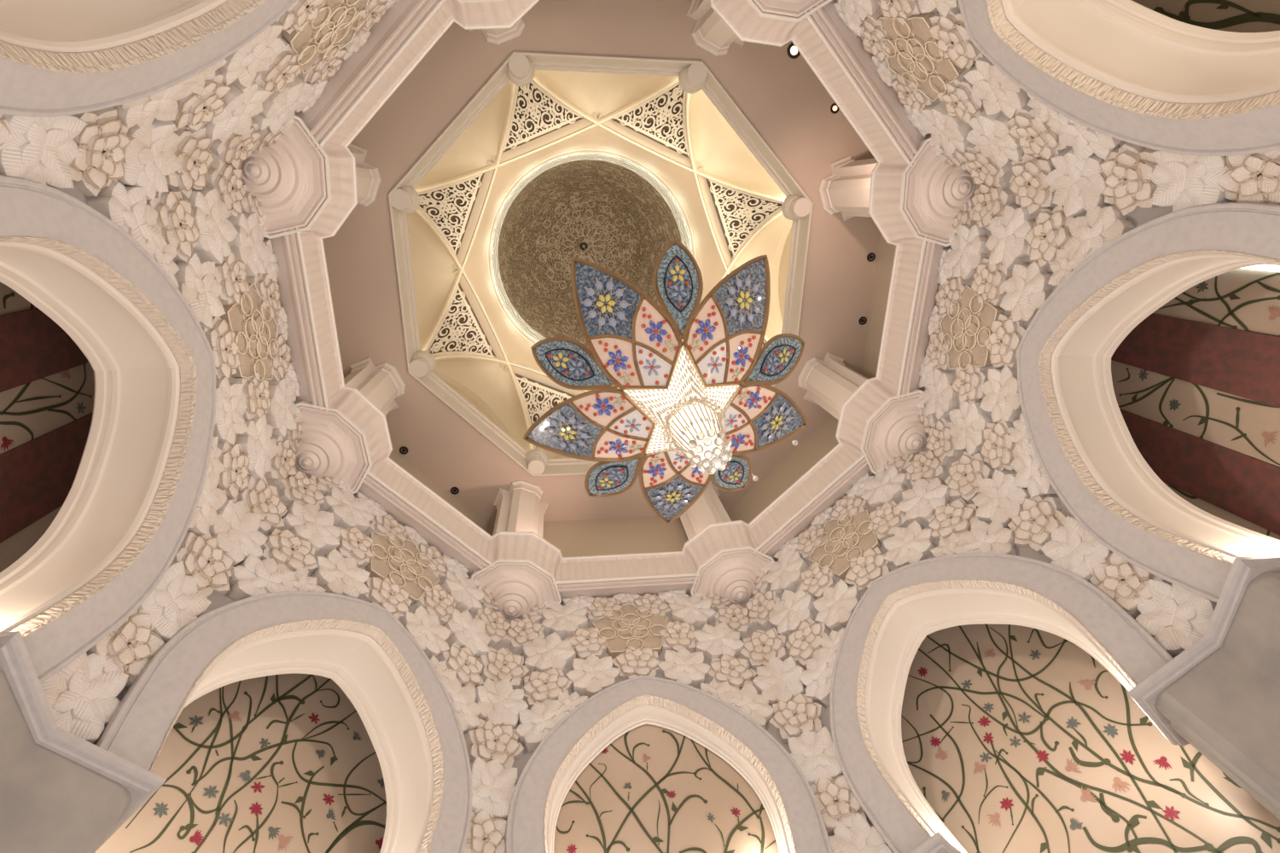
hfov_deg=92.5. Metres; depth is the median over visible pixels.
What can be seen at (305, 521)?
rosette
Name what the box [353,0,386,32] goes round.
rose
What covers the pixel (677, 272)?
flower
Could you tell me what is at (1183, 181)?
leaf
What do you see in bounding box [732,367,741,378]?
flower
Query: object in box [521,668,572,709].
rose
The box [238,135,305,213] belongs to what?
pendant
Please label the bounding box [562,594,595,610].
rosette
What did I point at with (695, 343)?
flower
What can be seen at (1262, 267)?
wall lamp
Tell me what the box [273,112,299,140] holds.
rosette
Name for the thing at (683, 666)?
rosette
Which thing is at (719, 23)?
column
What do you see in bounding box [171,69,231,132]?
rose
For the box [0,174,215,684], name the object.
stone arch
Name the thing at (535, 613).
rosette
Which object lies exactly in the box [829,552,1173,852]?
stone arch
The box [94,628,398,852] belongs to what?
wall
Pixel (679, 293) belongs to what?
flower
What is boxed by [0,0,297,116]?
stone arch
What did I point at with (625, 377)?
flower
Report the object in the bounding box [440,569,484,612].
rosette
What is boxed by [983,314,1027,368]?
rose
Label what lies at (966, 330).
carved flower ornament
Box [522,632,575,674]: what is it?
rosette
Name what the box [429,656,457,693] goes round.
rosette
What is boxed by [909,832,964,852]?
pier
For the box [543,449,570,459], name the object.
ceiling panel
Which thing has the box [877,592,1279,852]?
wall
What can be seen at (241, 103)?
rosette
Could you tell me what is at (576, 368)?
flower
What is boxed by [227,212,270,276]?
rosette
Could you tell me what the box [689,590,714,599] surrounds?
rosette
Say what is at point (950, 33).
rose
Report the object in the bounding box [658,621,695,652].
rose
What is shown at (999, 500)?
rosette
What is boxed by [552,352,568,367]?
flower
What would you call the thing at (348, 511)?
rosette
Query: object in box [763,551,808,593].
rosette
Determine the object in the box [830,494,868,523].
rose
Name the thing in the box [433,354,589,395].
rib
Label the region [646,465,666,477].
flower
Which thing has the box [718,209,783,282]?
rib
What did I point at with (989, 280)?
rose
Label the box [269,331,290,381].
rose
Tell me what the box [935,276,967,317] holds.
rose
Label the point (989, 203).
rose
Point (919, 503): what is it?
rosette
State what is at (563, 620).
rosette
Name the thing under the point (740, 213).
lattice panel
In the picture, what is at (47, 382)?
wall
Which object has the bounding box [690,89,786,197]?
ceiling panel
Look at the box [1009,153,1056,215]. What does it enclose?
rose
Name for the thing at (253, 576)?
rosette
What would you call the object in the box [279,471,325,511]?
rose
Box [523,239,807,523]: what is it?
chandelier
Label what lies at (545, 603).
rosette
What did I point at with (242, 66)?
rosette
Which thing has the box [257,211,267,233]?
rosette
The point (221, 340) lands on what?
rose
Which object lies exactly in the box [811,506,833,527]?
rosette
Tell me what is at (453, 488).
recessed light
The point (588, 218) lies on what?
rosette
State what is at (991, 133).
rosette
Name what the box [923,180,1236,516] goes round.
wall
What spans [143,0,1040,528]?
ceiling
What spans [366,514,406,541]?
rose
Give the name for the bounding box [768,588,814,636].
rosette
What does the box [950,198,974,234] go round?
rose
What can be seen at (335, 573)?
rosette
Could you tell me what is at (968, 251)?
rosette
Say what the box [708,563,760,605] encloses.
pendant
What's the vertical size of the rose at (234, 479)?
1.496 m
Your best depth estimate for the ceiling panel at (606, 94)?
28.08 m
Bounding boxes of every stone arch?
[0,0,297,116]
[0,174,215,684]
[93,591,472,852]
[505,674,832,852]
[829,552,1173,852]
[957,0,1279,156]
[1016,202,1279,603]
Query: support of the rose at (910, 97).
attached to the wall at (1007, 177)
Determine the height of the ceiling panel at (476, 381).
6.410 m
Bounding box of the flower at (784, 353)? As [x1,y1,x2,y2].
[779,348,790,363]
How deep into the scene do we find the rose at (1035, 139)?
13.61 m
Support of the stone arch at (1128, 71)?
attached to the wall at (1007, 177)
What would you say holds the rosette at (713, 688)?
attached to the wall at (520, 763)
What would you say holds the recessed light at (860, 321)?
in the ceiling at (781, 96)
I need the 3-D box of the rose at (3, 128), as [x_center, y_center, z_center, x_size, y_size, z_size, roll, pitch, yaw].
[-8.482,-3.631,7.607,0.376,1.551,1.511,20,-74,-14]
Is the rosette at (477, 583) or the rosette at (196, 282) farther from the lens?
the rosette at (477, 583)
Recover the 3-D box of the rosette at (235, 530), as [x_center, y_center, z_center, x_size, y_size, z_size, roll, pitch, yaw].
[-9.062,2.368,13.804,0.477,1.704,1.654,-23,-69,1]
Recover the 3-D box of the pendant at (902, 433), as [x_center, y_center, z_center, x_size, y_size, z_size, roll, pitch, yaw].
[8.864,0.476,19.847,2.000,0.600,2.000,20,-74,-14]
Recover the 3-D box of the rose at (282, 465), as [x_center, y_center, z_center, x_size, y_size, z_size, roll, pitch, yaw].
[-9.612,0.888,16.462,0.384,1.414,1.398,-11,-69,-4]
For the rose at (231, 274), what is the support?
attached to the wall at (74, 192)
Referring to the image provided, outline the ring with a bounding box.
[487,149,695,344]
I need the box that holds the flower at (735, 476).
[729,471,741,482]
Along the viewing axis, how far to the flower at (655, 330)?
10.15 m
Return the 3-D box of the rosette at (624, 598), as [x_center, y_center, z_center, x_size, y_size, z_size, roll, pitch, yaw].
[-0.487,5.865,21.244,0.939,0.939,0.358,-2,-70,-7]
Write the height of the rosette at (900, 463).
1.221 m
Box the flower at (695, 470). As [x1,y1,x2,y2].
[692,462,702,475]
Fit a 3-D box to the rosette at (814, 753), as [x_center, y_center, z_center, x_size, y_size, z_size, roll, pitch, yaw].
[4.285,8.074,14.941,1.622,1.670,0.415,-23,-69,1]
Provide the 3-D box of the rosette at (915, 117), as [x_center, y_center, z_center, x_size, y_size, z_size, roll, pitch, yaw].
[7.637,-8.525,16.942,0.358,1.157,1.157,-44,-70,9]
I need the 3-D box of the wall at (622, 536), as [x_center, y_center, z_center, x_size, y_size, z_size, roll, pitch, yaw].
[-1.046,5.430,25.571,7.200,6.300,0.200,-2,-70,-7]
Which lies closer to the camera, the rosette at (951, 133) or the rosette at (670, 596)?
the rosette at (951, 133)
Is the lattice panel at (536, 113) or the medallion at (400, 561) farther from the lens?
the lattice panel at (536, 113)
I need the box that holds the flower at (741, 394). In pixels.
[738,390,746,401]
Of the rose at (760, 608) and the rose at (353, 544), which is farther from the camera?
the rose at (760, 608)
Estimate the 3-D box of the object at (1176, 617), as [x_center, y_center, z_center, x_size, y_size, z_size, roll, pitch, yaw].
[10.129,3.576,11.545,0.427,1.535,1.498,20,-74,-14]
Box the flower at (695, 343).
[689,337,700,351]
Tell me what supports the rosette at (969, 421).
attached to the wall at (1143, 216)
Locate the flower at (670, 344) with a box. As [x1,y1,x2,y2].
[664,338,676,352]
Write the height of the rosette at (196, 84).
1.100 m
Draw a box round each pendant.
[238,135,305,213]
[294,424,349,481]
[486,576,542,618]
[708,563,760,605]
[879,409,928,461]
[920,156,975,224]
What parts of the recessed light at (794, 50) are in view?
bulb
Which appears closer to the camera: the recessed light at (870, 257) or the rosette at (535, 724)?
the rosette at (535, 724)
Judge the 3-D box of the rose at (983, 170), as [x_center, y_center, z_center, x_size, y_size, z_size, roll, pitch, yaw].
[9.038,-6.858,16.166,0.372,1.377,1.360,-37,-70,6]
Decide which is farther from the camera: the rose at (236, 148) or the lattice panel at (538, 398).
the lattice panel at (538, 398)
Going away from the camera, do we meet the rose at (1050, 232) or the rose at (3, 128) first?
the rose at (3, 128)
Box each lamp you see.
[1237,548,1279,555]
[1240,264,1279,272]
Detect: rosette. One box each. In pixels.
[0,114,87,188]
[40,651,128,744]
[87,180,167,256]
[113,76,191,127]
[117,117,180,200]
[136,560,211,643]
[145,238,179,287]
[174,253,225,328]
[176,58,226,94]
[183,186,238,263]
[186,464,227,535]
[203,80,271,143]
[203,436,225,482]
[209,500,267,567]
[213,377,248,445]
[216,21,286,87]
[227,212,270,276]
[228,553,295,600]
[234,414,279,479]
[251,75,311,134]
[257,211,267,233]
[262,238,279,284]
[265,378,296,437]
[272,307,289,340]
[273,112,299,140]
[280,567,325,592]
[282,501,342,553]
[283,361,301,401]
[293,401,302,431]
[295,79,329,114]
[312,548,370,599]
[320,486,374,533]
[336,480,354,492]
[343,29,370,60]
[354,491,387,517]
[384,0,401,11]
[400,605,451,658]
[404,525,427,546]
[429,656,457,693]
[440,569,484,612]
[441,552,470,578]
[441,677,480,733]
[443,608,491,657]
[467,573,489,593]
[470,756,517,821]
[474,677,528,729]
[515,700,566,752]
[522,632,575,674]
[537,199,630,289]
[541,601,558,609]
[541,601,587,637]
[552,692,587,716]
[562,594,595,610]
[565,653,620,698]
[613,592,639,607]
[657,588,689,605]
[657,647,710,688]
[669,594,715,628]
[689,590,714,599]
[692,622,744,663]
[700,680,734,704]
[719,683,773,728]
[752,656,805,706]
[760,561,774,574]
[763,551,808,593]
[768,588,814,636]
[773,536,798,561]
[787,727,843,787]
[797,647,836,705]
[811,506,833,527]
[813,579,861,631]
[820,628,844,663]
[828,813,893,852]
[832,0,864,36]
[840,0,880,20]
[844,471,874,498]
[861,465,908,510]
[871,55,896,87]
[873,459,895,475]
[882,520,935,568]
[896,477,951,523]
[903,103,929,137]
[916,389,926,412]
[918,0,958,17]
[918,353,935,388]
[919,100,972,156]
[921,368,959,419]
[926,305,944,335]
[928,133,944,157]
[930,532,970,557]
[936,248,954,285]
[944,224,989,279]
[948,217,957,242]
[948,401,993,454]
[953,519,1015,555]
[963,55,1030,118]
[965,110,1023,168]
[971,469,1029,528]
[979,366,1021,422]
[984,204,1035,268]
[999,261,1054,322]
[1007,413,1031,456]
[1010,443,1056,497]
[1026,92,1069,127]
[1040,516,1112,583]
[1043,148,1107,217]
[1047,116,1121,160]
[1047,246,1084,285]
[1063,204,1135,268]
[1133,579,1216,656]
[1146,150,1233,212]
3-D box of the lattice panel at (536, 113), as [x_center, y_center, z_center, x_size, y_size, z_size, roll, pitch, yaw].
[-4.634,-13.831,26.457,4.422,4.731,2.042,-23,-69,1]
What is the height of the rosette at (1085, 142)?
1.470 m
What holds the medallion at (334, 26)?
attached to the wall at (280, 36)
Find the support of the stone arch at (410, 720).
attached to the wall at (217, 602)
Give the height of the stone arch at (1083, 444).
6.245 m
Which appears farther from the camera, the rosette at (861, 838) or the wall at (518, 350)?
the wall at (518, 350)
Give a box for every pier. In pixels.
[0,631,166,852]
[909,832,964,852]
[1128,554,1279,820]
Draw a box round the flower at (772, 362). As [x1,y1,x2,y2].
[767,356,779,372]
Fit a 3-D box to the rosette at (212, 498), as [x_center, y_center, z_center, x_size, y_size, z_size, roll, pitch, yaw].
[-9.147,1.522,12.753,0.358,1.436,1.435,-2,-70,-7]
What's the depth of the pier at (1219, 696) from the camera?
10.23 m
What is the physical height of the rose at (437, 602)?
1.426 m
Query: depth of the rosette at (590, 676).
17.52 m
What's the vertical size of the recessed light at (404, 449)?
0.187 m
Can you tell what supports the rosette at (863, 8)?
attached to the wall at (1007, 177)
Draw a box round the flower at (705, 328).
[695,319,715,342]
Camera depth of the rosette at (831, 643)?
16.94 m
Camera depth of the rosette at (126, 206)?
10.76 m
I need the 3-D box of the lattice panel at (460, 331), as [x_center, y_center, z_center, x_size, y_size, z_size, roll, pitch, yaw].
[-8.951,-4.272,29.368,2.042,4.731,4.422,-23,-69,1]
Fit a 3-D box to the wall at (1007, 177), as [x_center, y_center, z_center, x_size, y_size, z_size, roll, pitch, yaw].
[7.162,-8.118,12.228,0.154,11.500,7.926,-44,-70,9]
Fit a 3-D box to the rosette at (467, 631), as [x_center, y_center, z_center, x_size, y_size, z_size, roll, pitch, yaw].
[-4.987,6.011,17.840,0.358,1.564,1.563,-44,-70,9]
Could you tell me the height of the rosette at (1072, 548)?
1.670 m
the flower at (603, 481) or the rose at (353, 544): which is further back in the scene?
the rose at (353, 544)
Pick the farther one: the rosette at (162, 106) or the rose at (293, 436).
the rose at (293, 436)
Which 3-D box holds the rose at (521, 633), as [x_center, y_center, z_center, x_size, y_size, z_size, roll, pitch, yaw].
[-3.664,6.481,19.319,1.358,1.377,0.374,3,-71,-9]
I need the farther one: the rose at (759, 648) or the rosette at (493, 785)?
the rose at (759, 648)
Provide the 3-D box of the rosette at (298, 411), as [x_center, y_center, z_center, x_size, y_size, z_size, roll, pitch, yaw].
[-9.810,-0.262,17.625,0.358,0.954,0.954,-2,-70,-7]
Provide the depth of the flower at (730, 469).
11.63 m
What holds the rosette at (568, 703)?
attached to the wall at (520, 763)
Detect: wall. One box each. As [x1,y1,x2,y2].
[0,281,94,572]
[53,164,296,487]
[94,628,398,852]
[116,466,507,763]
[209,32,283,154]
[389,232,896,535]
[464,125,725,390]
[504,594,833,837]
[542,517,688,557]
[553,724,779,852]
[743,446,1175,826]
[876,5,1146,181]
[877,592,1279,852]
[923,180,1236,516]
[1049,0,1279,55]
[1050,263,1279,540]
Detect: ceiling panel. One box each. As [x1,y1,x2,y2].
[406,212,457,349]
[413,80,511,188]
[432,358,529,451]
[534,69,677,119]
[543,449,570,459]
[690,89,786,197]
[732,215,792,338]
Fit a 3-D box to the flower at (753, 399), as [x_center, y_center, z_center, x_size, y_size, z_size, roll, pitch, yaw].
[2.011,-0.462,10.795,0.369,0.248,0.357,14,-73,-13]
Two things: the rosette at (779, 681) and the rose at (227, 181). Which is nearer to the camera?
the rose at (227, 181)
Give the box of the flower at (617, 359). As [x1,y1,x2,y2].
[606,349,628,372]
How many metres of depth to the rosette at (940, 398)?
18.74 m
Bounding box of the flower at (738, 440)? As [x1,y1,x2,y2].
[730,433,745,448]
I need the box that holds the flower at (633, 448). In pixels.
[629,444,640,452]
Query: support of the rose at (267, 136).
attached to the wall at (280, 36)
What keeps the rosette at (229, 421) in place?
attached to the wall at (74, 192)
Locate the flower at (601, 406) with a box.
[592,397,614,416]
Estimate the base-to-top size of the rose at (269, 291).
1.391 m
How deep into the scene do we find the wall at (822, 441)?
26.95 m
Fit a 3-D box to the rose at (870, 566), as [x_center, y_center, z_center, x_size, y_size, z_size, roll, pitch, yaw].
[6.671,4.185,18.061,1.521,1.521,0.369,-44,-70,9]
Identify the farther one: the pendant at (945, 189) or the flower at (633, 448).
the pendant at (945, 189)
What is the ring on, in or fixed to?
attached to the wall at (518, 350)
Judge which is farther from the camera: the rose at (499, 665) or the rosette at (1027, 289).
the rose at (499, 665)
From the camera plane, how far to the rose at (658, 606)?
20.62 m
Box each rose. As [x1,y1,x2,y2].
[0,113,10,146]
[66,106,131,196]
[86,609,165,687]
[146,190,199,261]
[164,126,214,198]
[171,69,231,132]
[172,530,233,598]
[201,316,240,379]
[205,162,245,218]
[209,118,261,169]
[214,250,250,305]
[216,442,250,502]
[235,371,271,420]
[236,476,287,534]
[241,184,264,226]
[247,273,280,319]
[252,123,285,151]
[254,37,304,94]
[260,528,318,574]
[265,436,296,485]
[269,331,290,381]
[275,0,325,34]
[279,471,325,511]
[283,416,302,452]
[297,43,347,84]
[308,475,346,495]
[335,526,376,567]
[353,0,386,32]
[360,576,412,620]
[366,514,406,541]
[414,544,447,579]
[415,584,455,625]
[439,643,483,688]
[464,719,524,768]
[464,808,506,852]
[472,606,511,646]
[477,584,498,611]
[477,646,529,689]
[506,617,545,651]
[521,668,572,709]
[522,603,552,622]
[565,627,607,659]
[587,597,622,622]
[612,645,660,680]
[632,593,670,617]
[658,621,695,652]
[701,592,731,611]
[707,653,756,690]
[714,604,754,635]
[739,627,788,669]
[745,590,780,628]
[752,568,770,594]
[768,692,825,744]
[785,618,829,668]
[796,524,825,560]
[797,561,836,599]
[809,774,869,836]
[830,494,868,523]
[844,546,890,593]
[858,11,891,61]
[866,500,909,542]
[877,0,921,25]
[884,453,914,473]
[891,71,936,110]
[905,449,947,486]
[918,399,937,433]
[925,329,950,370]
[925,418,958,459]
[928,6,983,69]
[928,498,979,540]
[934,145,965,170]
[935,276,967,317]
[936,73,984,123]
[944,451,994,503]
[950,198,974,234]
[951,362,988,403]
[962,143,1010,186]
[971,180,1013,230]
[971,258,1012,306]
[980,418,1017,471]
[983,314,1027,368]
[1007,104,1068,159]
[1007,495,1069,554]
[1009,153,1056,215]
[1024,205,1075,267]
[1088,552,1168,617]
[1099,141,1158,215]
[1218,149,1279,204]
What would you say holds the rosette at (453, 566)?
attached to the wall at (217, 602)
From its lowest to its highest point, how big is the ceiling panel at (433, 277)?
6.410 m
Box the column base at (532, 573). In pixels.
[474,562,558,604]
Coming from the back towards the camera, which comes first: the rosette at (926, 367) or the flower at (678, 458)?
the rosette at (926, 367)
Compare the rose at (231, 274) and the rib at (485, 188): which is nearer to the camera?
the rose at (231, 274)
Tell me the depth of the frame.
24.00 m
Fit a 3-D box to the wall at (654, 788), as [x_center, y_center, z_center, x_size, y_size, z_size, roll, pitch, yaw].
[1.050,10.590,10.086,5.240,14.500,0.216,-2,-70,-7]
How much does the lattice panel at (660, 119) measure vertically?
4.731 m
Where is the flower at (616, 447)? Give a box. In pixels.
[608,439,628,455]
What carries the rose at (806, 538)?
attached to the wall at (1028, 552)
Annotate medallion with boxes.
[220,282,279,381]
[281,0,370,74]
[366,532,439,605]
[593,603,668,657]
[808,509,881,579]
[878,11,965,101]
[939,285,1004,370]
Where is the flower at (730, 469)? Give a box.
[722,465,735,475]
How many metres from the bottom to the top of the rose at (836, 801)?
1.551 m
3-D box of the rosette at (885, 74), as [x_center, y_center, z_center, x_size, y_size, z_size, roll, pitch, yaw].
[6.505,-9.616,16.529,0.358,0.939,0.939,-44,-70,9]
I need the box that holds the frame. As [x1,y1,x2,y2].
[387,51,813,477]
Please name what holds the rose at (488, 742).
attached to the wall at (520, 763)
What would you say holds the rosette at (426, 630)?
attached to the wall at (217, 602)
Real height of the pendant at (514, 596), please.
0.600 m
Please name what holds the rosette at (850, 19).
attached to the wall at (1007, 177)
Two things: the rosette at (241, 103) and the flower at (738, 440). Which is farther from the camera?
the rosette at (241, 103)
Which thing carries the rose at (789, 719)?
attached to the wall at (1028, 552)
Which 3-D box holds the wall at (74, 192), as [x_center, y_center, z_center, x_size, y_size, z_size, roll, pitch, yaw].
[-9.291,-1.280,12.491,0.152,11.500,7.926,-2,-70,-7]
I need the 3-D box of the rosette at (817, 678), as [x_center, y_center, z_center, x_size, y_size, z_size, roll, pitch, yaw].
[4.989,6.738,16.587,1.469,1.470,0.358,-44,-70,9]
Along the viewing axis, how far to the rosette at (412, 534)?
19.14 m
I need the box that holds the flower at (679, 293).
[671,285,687,302]
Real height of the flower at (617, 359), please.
0.248 m
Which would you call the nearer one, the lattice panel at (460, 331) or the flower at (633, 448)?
the flower at (633, 448)
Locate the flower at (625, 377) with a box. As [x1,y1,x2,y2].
[620,372,632,384]
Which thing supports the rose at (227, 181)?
attached to the wall at (74, 192)
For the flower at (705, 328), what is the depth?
10.25 m
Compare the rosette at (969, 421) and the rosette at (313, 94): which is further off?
the rosette at (969, 421)
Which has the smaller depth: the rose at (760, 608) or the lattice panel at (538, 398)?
the rose at (760, 608)
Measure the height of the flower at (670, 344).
0.147 m
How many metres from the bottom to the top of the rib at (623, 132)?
8.110 m
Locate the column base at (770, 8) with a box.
[751,0,825,17]
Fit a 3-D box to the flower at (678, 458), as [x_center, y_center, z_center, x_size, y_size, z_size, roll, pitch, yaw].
[0.731,0.532,10.681,0.257,0.203,0.297,-3,-70,-7]
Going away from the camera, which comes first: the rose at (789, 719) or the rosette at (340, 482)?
the rose at (789, 719)
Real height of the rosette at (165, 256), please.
1.048 m
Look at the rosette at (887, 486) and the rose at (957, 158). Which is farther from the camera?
the rosette at (887, 486)
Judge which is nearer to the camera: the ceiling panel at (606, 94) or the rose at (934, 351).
the rose at (934, 351)
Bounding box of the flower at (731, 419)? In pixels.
[726,413,737,427]
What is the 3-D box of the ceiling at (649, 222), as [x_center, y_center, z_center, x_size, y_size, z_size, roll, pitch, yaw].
[-3.684,-12.171,42.763,11.094,12.600,11.094,36,-78,-18]
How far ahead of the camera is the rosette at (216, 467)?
13.08 m
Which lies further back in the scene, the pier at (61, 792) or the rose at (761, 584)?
the rose at (761, 584)
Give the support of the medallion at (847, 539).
attached to the wall at (1028, 552)
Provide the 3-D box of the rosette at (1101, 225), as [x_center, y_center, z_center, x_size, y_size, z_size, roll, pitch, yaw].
[9.879,-4.088,13.290,0.358,1.436,1.435,-2,-70,-7]
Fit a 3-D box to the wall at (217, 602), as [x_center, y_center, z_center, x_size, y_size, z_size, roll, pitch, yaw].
[-6.616,5.054,15.174,0.154,11.500,7.926,-44,-70,9]
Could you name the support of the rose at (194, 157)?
attached to the wall at (74, 192)
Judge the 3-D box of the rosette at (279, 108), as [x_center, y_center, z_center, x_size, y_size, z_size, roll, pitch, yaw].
[-8.260,-7.465,14.200,1.495,1.495,0.358,-44,-70,9]
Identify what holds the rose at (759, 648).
attached to the wall at (1028, 552)
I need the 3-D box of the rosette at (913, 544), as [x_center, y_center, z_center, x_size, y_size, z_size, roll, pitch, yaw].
[7.672,3.406,17.515,1.534,1.534,0.358,-44,-70,9]
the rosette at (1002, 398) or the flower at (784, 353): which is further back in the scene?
the rosette at (1002, 398)
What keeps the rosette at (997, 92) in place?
attached to the wall at (1007, 177)
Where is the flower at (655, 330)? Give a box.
[645,320,667,343]
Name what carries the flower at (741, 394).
on the chandelier at (693, 407)
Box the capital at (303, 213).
[263,119,327,234]
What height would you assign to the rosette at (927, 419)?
1.239 m
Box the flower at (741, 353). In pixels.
[733,344,750,366]
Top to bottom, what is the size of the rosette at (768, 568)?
0.927 m
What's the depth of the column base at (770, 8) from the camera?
15.49 m
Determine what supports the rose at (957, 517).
attached to the wall at (1028, 552)
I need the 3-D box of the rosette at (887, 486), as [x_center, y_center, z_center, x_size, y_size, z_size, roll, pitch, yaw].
[7.901,1.967,19.853,1.495,1.495,0.358,-44,-70,9]
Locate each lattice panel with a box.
[418,173,484,255]
[425,283,495,357]
[503,81,582,152]
[515,373,574,448]
[611,82,689,157]
[706,179,782,257]
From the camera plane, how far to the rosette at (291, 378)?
17.01 m
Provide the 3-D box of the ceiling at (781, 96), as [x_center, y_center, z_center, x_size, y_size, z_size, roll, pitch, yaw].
[-1.242,-5.607,24.832,24.045,0.001,24.045,8,-71,-10]
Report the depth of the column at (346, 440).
18.09 m
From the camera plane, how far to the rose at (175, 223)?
12.05 m
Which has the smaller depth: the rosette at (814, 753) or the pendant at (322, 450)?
the rosette at (814, 753)
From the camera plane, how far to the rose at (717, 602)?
20.94 m
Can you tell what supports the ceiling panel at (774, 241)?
attached to the frame
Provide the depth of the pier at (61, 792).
8.18 m
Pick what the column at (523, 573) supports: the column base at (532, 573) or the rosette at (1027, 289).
the column base at (532, 573)
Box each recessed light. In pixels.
[399,446,408,454]
[450,487,459,494]
[786,42,800,58]
[830,103,839,113]
[858,316,866,325]
[866,252,875,261]
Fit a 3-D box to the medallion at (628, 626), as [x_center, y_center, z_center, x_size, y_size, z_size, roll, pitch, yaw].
[-0.270,6.465,19.661,2.473,2.414,0.320,-2,-70,-7]
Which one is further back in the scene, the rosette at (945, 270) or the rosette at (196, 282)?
the rosette at (945, 270)
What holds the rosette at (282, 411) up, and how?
attached to the wall at (74, 192)
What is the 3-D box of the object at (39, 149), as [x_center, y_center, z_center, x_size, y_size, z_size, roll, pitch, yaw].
[-8.620,-4.040,8.749,0.415,1.670,1.622,20,-74,-14]
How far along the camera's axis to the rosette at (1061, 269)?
14.02 m
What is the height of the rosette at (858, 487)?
1.075 m
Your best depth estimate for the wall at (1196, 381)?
14.17 m
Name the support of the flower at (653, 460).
on the chandelier at (693, 407)
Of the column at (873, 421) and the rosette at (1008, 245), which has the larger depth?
the column at (873, 421)
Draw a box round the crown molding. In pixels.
[263,0,949,603]
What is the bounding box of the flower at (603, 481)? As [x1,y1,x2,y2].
[599,477,613,487]
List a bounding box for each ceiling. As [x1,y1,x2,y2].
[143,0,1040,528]
[322,0,880,528]
[497,159,681,349]
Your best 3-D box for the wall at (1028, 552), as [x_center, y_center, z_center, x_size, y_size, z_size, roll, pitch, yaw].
[6.910,4.698,16.886,7.926,11.500,0.154,-44,-70,9]
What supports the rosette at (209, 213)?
attached to the wall at (74, 192)
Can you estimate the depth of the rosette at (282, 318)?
16.50 m
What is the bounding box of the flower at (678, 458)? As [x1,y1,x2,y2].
[674,452,687,462]
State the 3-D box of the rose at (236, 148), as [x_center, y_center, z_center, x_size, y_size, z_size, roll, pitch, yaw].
[-9.088,-6.383,13.871,0.384,1.414,1.398,33,-77,-17]
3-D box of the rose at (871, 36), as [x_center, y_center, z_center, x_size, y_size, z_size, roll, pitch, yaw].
[6.034,-9.908,15.660,0.369,1.325,1.325,-44,-70,9]
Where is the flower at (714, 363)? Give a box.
[707,356,722,373]
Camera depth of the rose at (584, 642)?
18.80 m
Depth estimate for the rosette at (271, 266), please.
15.94 m
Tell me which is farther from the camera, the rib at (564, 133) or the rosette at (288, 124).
the rib at (564, 133)
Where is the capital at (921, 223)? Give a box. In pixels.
[902,142,952,243]
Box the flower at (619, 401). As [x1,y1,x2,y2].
[613,395,625,407]
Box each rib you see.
[414,76,678,192]
[414,208,534,449]
[420,82,516,350]
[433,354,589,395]
[532,75,785,202]
[685,93,769,342]
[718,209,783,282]
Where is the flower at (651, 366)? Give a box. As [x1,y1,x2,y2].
[643,358,660,376]
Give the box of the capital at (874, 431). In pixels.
[863,392,921,471]
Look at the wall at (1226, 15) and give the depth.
12.31 m
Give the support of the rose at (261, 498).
attached to the wall at (217, 602)
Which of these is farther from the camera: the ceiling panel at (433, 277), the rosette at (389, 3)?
the ceiling panel at (433, 277)
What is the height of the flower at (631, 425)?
0.203 m
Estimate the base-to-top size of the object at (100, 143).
1.593 m
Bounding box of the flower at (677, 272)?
[669,264,685,281]
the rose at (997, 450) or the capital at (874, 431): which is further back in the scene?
the capital at (874, 431)
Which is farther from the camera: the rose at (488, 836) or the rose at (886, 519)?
the rose at (886, 519)
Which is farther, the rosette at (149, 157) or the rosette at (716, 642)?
the rosette at (716, 642)
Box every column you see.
[238,115,381,238]
[294,357,405,494]
[451,0,539,45]
[470,479,562,618]
[680,481,773,605]
[686,0,831,56]
[797,352,928,474]
[818,136,975,246]
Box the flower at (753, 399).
[745,391,762,409]
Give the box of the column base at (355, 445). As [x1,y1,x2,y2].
[298,405,368,490]
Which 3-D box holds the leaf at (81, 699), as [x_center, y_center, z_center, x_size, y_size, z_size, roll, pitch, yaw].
[-8.458,4.065,9.194,0.427,1.535,1.498,-23,-69,1]
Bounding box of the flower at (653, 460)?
[649,456,660,464]
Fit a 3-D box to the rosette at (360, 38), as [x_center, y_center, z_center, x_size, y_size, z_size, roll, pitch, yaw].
[-6.877,-9.264,14.835,0.939,0.939,0.358,-44,-70,9]
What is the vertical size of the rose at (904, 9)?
1.426 m
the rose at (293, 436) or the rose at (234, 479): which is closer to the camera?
the rose at (234, 479)
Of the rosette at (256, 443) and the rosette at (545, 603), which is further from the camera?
the rosette at (545, 603)
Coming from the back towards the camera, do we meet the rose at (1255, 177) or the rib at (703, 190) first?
the rib at (703, 190)
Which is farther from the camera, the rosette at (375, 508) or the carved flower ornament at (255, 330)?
the rosette at (375, 508)
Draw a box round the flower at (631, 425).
[624,418,641,432]
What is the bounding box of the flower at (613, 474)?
[608,470,623,480]
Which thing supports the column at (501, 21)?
attached to the wall at (280, 36)
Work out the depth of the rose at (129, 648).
10.21 m
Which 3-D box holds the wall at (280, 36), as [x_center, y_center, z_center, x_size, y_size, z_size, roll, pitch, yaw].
[-6.364,-7.762,10.517,7.926,11.500,0.154,-44,-70,9]
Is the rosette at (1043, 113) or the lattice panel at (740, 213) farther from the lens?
the lattice panel at (740, 213)
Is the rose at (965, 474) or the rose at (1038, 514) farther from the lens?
the rose at (965, 474)
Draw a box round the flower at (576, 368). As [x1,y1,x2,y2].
[569,360,585,376]

